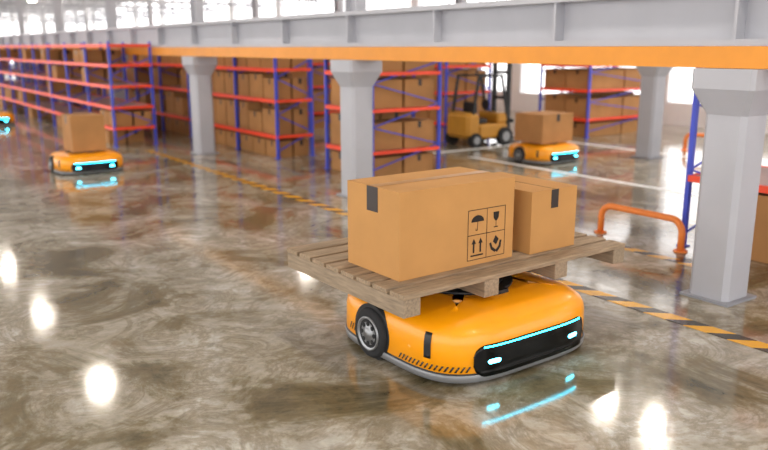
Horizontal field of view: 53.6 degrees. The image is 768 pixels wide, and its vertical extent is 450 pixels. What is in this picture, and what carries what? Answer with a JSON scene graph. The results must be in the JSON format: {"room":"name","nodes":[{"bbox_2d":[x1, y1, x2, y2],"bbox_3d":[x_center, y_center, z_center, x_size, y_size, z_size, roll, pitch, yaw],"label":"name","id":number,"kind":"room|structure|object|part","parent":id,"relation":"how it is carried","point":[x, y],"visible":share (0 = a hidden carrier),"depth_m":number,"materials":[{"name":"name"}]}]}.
{"room":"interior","nodes":[
{"label":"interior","id":0,"kind":"room"},
{"bbox_2d":[0,0,52,68],"bbox_3d":[-31.500,-12.162,47.373,21.500,5.200,0.200,-9,16,-34],"label":"wall","id":1,"kind":"structure","parent":0,"point":[0,0],"depth_m":52.12,"materials":[{"name":"white"}]},
{"bbox_2d":[1,22,53,33],"bbox_3d":[-31.346,-11.768,47.553,21.150,3.450,0.060,-9,16,-34],"label":"window","id":2,"kind":"structure","parent":1,"relation":"in","point":[1,22],"depth_m":52.44,"materials":[{"name":"white glass"}]},
{"bbox_2d":[0,74,767,449],"bbox_3d":[-12.546,-3.595,22.261,21.700,0.103,65.200,-9,16,-34],"label":"floor","id":3,"kind":"structure","parent":0,"point":[155,302],"depth_m":4.19,"materials":[{"name":"concrete"}]},
{"bbox_2d":[0,111,14,124],"bbox_3d":[-7.894,-2.147,15.283,0.849,0.266,0.778,-10,16,-35],"label":"robot","id":4,"kind":"object","parent":3,"relation":"on","point":[6,118],"visible":1,"depth_m":15.14,"materials":[{"name":"plastic"}]},
{"bbox_2d":[19,52,32,83],"bbox_3d":[-9.687,-3.974,20.622,0.390,1.385,0.390,-9,16,-34],"label":"support column","id":5,"kind":"structure","parent":3,"relation":"on","point":[23,63],"depth_m":20.49,"materials":[{"name":"grey metal"}]},
{"bbox_2d":[55,64,72,105],"bbox_3d":[-7.335,-3.226,17.411,0.390,1.385,0.390,-9,16,-34],"label":"support column","id":6,"kind":"structure","parent":3,"relation":"on","point":[59,101],"depth_m":17.37,"materials":[{"name":"grey metal"}]},
{"bbox_2d":[0,41,157,147],"bbox_3d":[-8.549,-3.507,18.146,0.702,1.600,16.072,-9,16,-34],"label":"rack","id":7,"kind":"object","parent":3,"relation":"on","point":[124,122],"visible":0.89,"depth_m":13.81,"materials":[{"name":"metal"}]},
{"bbox_2d":[48,149,123,174],"bbox_3d":[-3.749,-0.817,9.573,0.849,0.266,0.778,-10,16,-35],"label":"robot","id":8,"kind":"object","parent":3,"relation":"on","point":[66,162],"visible":0.96,"depth_m":9.29,"materials":[{"name":"plastic"}]},
{"bbox_2d":[61,112,105,152],"bbox_3d":[-3.755,-1.164,9.502,0.403,0.441,0.420,-10,16,-35],"label":"cardboard box","id":9,"kind":"object","parent":8,"relation":"on","point":[82,132],"visible":1,"depth_m":9.35,"materials":[{"name":"brown cardboard"}]},
{"bbox_3d":[-3.763,-0.940,9.565,0.404,0.023,0.404,1,13,5],"label":"lift plate","id":10,"kind":"part","parent":8,"relation":"part of","materials":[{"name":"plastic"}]},
{"bbox_2d":[108,55,127,99],"bbox_3d":[-4.983,-2.478,14.199,0.390,1.385,0.390,-9,16,-34],"label":"support column","id":11,"kind":"structure","parent":3,"relation":"on","point":[120,94],"depth_m":14.08,"materials":[{"name":"grey metal"}]},
{"bbox_2d":[13,47,229,136],"bbox_3d":[-7.482,-3.788,19.303,0.822,1.621,15.372,-9,16,-34],"label":"rack","id":12,"kind":"object","parent":3,"relation":"on","point":[171,83],"visible":0.16,"depth_m":14.26,"materials":[{"name":"blue painted steel"},{"name":"red-orange painted steel"}]},
{"bbox_2d":[182,56,218,154],"bbox_3d":[-2.631,-1.730,10.988,0.390,1.385,0.390,-9,16,-34],"label":"support column","id":13,"kind":"structure","parent":3,"relation":"on","point":[200,69],"depth_m":10.88,"materials":[{"name":"grey concrete"}]},
{"bbox_2d":[0,46,767,68],"bbox_3d":[-11.293,-5.220,22.643,0.260,0.123,64.950,-9,16,-34],"label":"beam","id":14,"kind":"structure","parent":13,"relation":"on","point":[738,57],"depth_m":5.56,"materials":[{"name":"orange metal"}]},
{"bbox_2d":[0,0,767,46],"bbox_3d":[-11.293,-6.952,22.239,0.240,3.428,64.950,-9,16,-34],"label":"girder","id":15,"kind":"object","parent":14,"relation":"on","point":[500,22],"visible":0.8,"depth_m":6.12,"materials":[{"name":"grey metal"}]},
{"bbox_2d":[0,11,84,22],"bbox_3d":[-27.420,-11.630,41.606,21.480,0.780,0.100,-9,16,-34],"label":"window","id":16,"kind":"structure","parent":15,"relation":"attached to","point":[29,11],"depth_m":46.12,"materials":[{"name":"white glass"}]},
{"bbox_2d":[0,5,105,21],"bbox_3d":[-25.068,-10.883,38.395,21.480,0.780,0.100,-9,16,-34],"label":"roof truss","id":17,"kind":"object","parent":15,"relation":"attached to","point":[97,20],"visible":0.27,"depth_m":42.74,"materials":[{"name":"white metal"}]},
{"bbox_2d":[0,1,126,19],"bbox_3d":[-22.716,-10.135,35.184,21.480,0.780,0.100,-9,16,-34],"label":"roof truss","id":18,"kind":"object","parent":15,"relation":"attached to","point":[25,16],"visible":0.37,"depth_m":39.13,"materials":[{"name":"white metal"}]},
{"bbox_2d":[0,0,147,16],"bbox_3d":[-20.364,-9.387,31.973,21.480,0.780,0.100,-9,16,-34],"label":"roof truss","id":19,"kind":"object","parent":15,"relation":"attached to","point":[1,12],"visible":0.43,"depth_m":35.96,"materials":[{"name":"white metal"}]},
{"bbox_2d":[0,0,182,14],"bbox_3d":[-18.013,-8.639,28.761,21.480,0.780,0.100,-9,16,-34],"label":"roof truss","id":20,"kind":"object","parent":15,"relation":"attached to","point":[1,8],"visible":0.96,"depth_m":32.41,"materials":[{"name":"white metal"}]},
{"bbox_2d":[0,0,218,10],"bbox_3d":[-15.661,-7.891,25.550,21.480,0.780,0.100,-9,16,-34],"label":"roof truss","id":21,"kind":"object","parent":15,"relation":"attached to","point":[1,3],"visible":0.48,"depth_m":28.98,"materials":[{"name":"white metal"}]},
{"bbox_2d":[69,0,262,6],"bbox_3d":[-13.309,-7.143,22.339,21.480,0.780,0.100,-9,16,-34],"label":"roof truss","id":22,"kind":"object","parent":15,"relation":"attached to","point":[128,1],"visible":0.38,"depth_m":26.57,"materials":[{"name":"white metal"}]},
{"bbox_2d":[284,0,317,1],"bbox_3d":[-10.957,-6.395,19.128,21.480,0.780,0.100,-9,16,-34],"label":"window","id":23,"kind":"structure","parent":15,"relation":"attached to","point":[284,0],"depth_m":24.97,"materials":[{"name":"white glass"}]},
{"bbox_2d":[162,59,339,128],"bbox_3d":[-4.474,-3.759,19.180,1.072,1.621,12.072,-9,16,-34],"label":"rack","id":24,"kind":"object","parent":3,"relation":"on","point":[318,71],"visible":0.03,"depth_m":14.40,"materials":[{"name":"blue painted steel"},{"name":"red-orange painted steel"}]},
{"bbox_3d":[-4.474,-3.749,19.182,1.072,1.600,12.072,-9,16,-34],"label":"frame","id":25,"kind":"part","parent":24,"relation":"part of","materials":[{"name":"blue metal"}]},
{"bbox_2d":[212,57,315,158],"bbox_3d":[-2.001,-1.986,11.567,0.622,1.621,2.672,-9,16,-34],"label":"rack","id":26,"kind":"object","parent":3,"relation":"on","point":[247,114],"visible":0.83,"depth_m":10.86,"materials":[{"name":"blue painted steel"},{"name":"red-orange painted steel"}]},
{"bbox_2d":[330,60,381,197],"bbox_3d":[-0.280,-0.982,7.777,0.390,1.385,0.390,-9,16,-34],"label":"support column","id":27,"kind":"structure","parent":3,"relation":"on","point":[356,79],"depth_m":7.65,"materials":[{"name":"white concrete"}]},
{"bbox_2d":[324,59,441,176],"bbox_3d":[-0.023,-1.484,9.412,1.072,1.621,1.072,-9,16,-34],"label":"rack","id":28,"kind":"object","parent":3,"relation":"on","point":[401,141],"visible":0.5,"depth_m":9.18,"materials":[{"name":"blue painted steel"},{"name":"red painted steel"}]},
{"bbox_2d":[307,65,481,116],"bbox_3d":[-1.828,-4.187,21.018,1.172,1.621,12.072,-9,16,-34],"label":"rack","id":29,"kind":"object","parent":3,"relation":"on","point":[472,68],"visible":0.02,"depth_m":16.86,"materials":[{"name":"metal"}]},
{"bbox_2d":[412,46,491,142],"bbox_3d":[1.136,-2.278,12.819,1.022,1.621,0.922,-9,16,-34],"label":"rack","id":30,"kind":"object","parent":3,"relation":"on","point":[467,84],"visible":0.43,"depth_m":12.49,"materials":[{"name":"blue painted steel"},{"name":"red painted steel"}]},
{"bbox_2d":[147,150,767,352],"bbox_3d":[1.490,0.480,4.545,0.110,0.002,17.300,-9,16,-34],"label":"hazard stripe","id":31,"kind":"object","parent":3,"relation":"on","point":[746,341],"visible":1,"depth_m":4.63,"materials":[{"name":"paint"}]},
{"bbox_2d":[450,68,469,94],"bbox_3d":[1.358,-2.375,13.759,0.390,1.385,0.390,-9,16,-34],"label":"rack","id":32,"kind":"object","parent":3,"relation":"on","point":[450,68],"depth_m":13.60,"materials":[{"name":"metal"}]},
{"bbox_2d":[345,271,583,383],"bbox_3d":[0.420,0.439,3.996,1.132,0.354,1.037,-10,16,-35],"label":"robot","id":33,"kind":"object","parent":3,"relation":"on","point":[458,336],"visible":0.88,"depth_m":3.58,"materials":[{"name":"plastic"}]},
{"bbox_2d":[287,232,624,318],"bbox_3d":[0.405,0.163,4.160,1.550,0.105,1.030,-10,16,-35],"label":"wooden pallet","id":34,"kind":"object","parent":33,"relation":"on","point":[327,262],"visible":0.62,"depth_m":3.74,"materials":[{"name":"brown wood"}]},
{"bbox_2d":[347,167,514,281],"bbox_3d":[0.240,-0.030,3.830,0.738,0.419,0.421,-10,16,-35],"label":"cardboard box","id":35,"kind":"object","parent":34,"relation":"on","point":[404,226],"visible":1,"depth_m":3.65,"materials":[{"name":"brown cardboard"}]},
{"bbox_2d":[494,172,576,254],"bbox_3d":[0.727,-0.083,4.252,0.350,0.330,0.583,-10,16,-35],"label":"cardboard box","id":36,"kind":"object","parent":34,"relation":"on","point":[544,215],"visible":0.54,"depth_m":4.01,"materials":[{"name":"brown cardboard"}]},
{"bbox_3d":[0.401,0.276,3.985,0.539,0.031,0.539,3,13,12],"label":"lift plate","id":37,"kind":"part","parent":33,"relation":"part of","materials":[{"name":"plastic"}]},
{"bbox_2d":[445,63,513,147],"bbox_3d":[1.734,-2.024,12.150,1.500,1.430,0.651,-9,16,-34],"label":"forklift","id":38,"kind":"object","parent":3,"relation":"on","point":[476,129],"visible":0.97,"depth_m":11.97,"materials":[{"name":"metal"}]},
{"bbox_3d":[1.526,-1.805,12.048,0.488,0.370,0.300,-9,16,-34],"label":"seat and wheel","id":39,"kind":"part","parent":38,"relation":"part of","materials":[{"name":"plastic"}]},
{"bbox_2d":[508,142,578,163],"bbox_3d":[2.188,-1.015,10.406,0.872,0.273,0.798,-10,16,-35],"label":"robot","id":40,"kind":"object","parent":3,"relation":"on","point":[559,152],"visible":0.91,"depth_m":10.11,"materials":[{"name":"plastic"}]},
{"bbox_2d":[514,111,572,143],"bbox_3d":[2.175,-1.338,10.349,0.600,0.381,0.503,-10,16,-35],"label":"cardboard box","id":41,"kind":"object","parent":40,"relation":"on","point":[539,127],"visible":1,"depth_m":10.17,"materials":[{"name":"brown cardboard"}]},
{"bbox_2d":[538,64,640,137],"bbox_3d":[3.967,-2.520,13.859,2.072,1.621,1.172,-9,16,-34],"label":"rack","id":42,"kind":"object","parent":3,"relation":"on","point":[598,98],"visible":0.57,"depth_m":13.36,"materials":[{"name":"blue painted steel"},{"name":"red painted steel"}]},
{"bbox_2d":[594,203,687,252],"bbox_3d":[2.024,0.002,6.017,0.104,0.266,0.854,-9,16,-34],"label":"barrier","id":43,"kind":"object","parent":3,"relation":"on","point":[681,228],"visible":1,"depth_m":5.92,"materials":[{"name":"orange metal"}]},
{"bbox_2d":[631,66,672,159],"bbox_3d":[3.709,-1.627,10.548,0.390,1.385,0.390,-9,16,-34],"label":"support column","id":44,"kind":"structure","parent":3,"relation":"on","point":[653,79],"depth_m":10.47,"materials":[{"name":"grey concrete"}]},
{"bbox_2d":[624,246,691,265],"bbox_3d":[1.846,0.171,5.869,0.090,0.002,1.900,-9,16,-34],"label":"hazard stripe","id":45,"kind":"object","parent":3,"relation":"on","point":[684,262],"visible":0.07,"depth_m":5.60,"materials":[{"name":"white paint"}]},
{"bbox_2d":[681,133,703,150],"bbox_3d":[4.771,-1.181,11.070,0.112,0.278,0.962,-9,16,-34],"label":"barrier","id":46,"kind":"object","parent":3,"relation":"on","point":[686,137],"visible":0.33,"depth_m":11.38,"materials":[{"name":"orange metal"}]},
{"bbox_2d":[676,92,767,263],"bbox_3d":[3.327,-0.471,5.108,0.952,1.600,2.282,-9,16,-34],"label":"rack","id":47,"kind":"object","parent":3,"relation":"on","point":[759,253],"visible":0.23,"depth_m":5.66,"materials":[{"name":"metal"}]},
{"bbox_2d":[679,68,767,307],"bbox_3d":[2.072,-0.234,4.566,0.390,1.385,0.390,-9,16,-34],"label":"support column","id":48,"kind":"structure","parent":3,"relation":"on","point":[734,101],"depth_m":4.46,"materials":[{"name":"grey concrete"}]},
{"bbox_2d":[63,0,767,133],"bbox_3d":[-3.736,-7.572,27.661,0.200,5.200,65.000,-9,16,-34],"label":"wall","id":49,"kind":"structure","parent":0,"point":[675,113],"depth_m":18.31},
{"bbox_2d":[65,0,564,92],"bbox_3d":[-3.796,-7.169,27.806,0.060,3.450,64.450,-9,16,-34],"label":"window","id":50,"kind":"structure","parent":49,"relation":"in","point":[298,3],"depth_m":31.96,"materials":[{"name":"white glass"}]},
{"bbox_3d":[-7.304,-5.866,25.414,0.260,0.123,64.950,-9,16,-34],"label":"beam","id":51,"kind":"structure","parent":0,"visible":0},
{"bbox_2d":[9,0,576,46],"bbox_3d":[-7.303,-7.597,25.011,0.240,3.428,64.950,-9,16,-34],"label":"girder","id":52,"kind":"object","parent":51,"relation":"on","point":[338,4],"visible":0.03,"depth_m":26.13,"materials":[{"name":"grey metal"}]}
]}

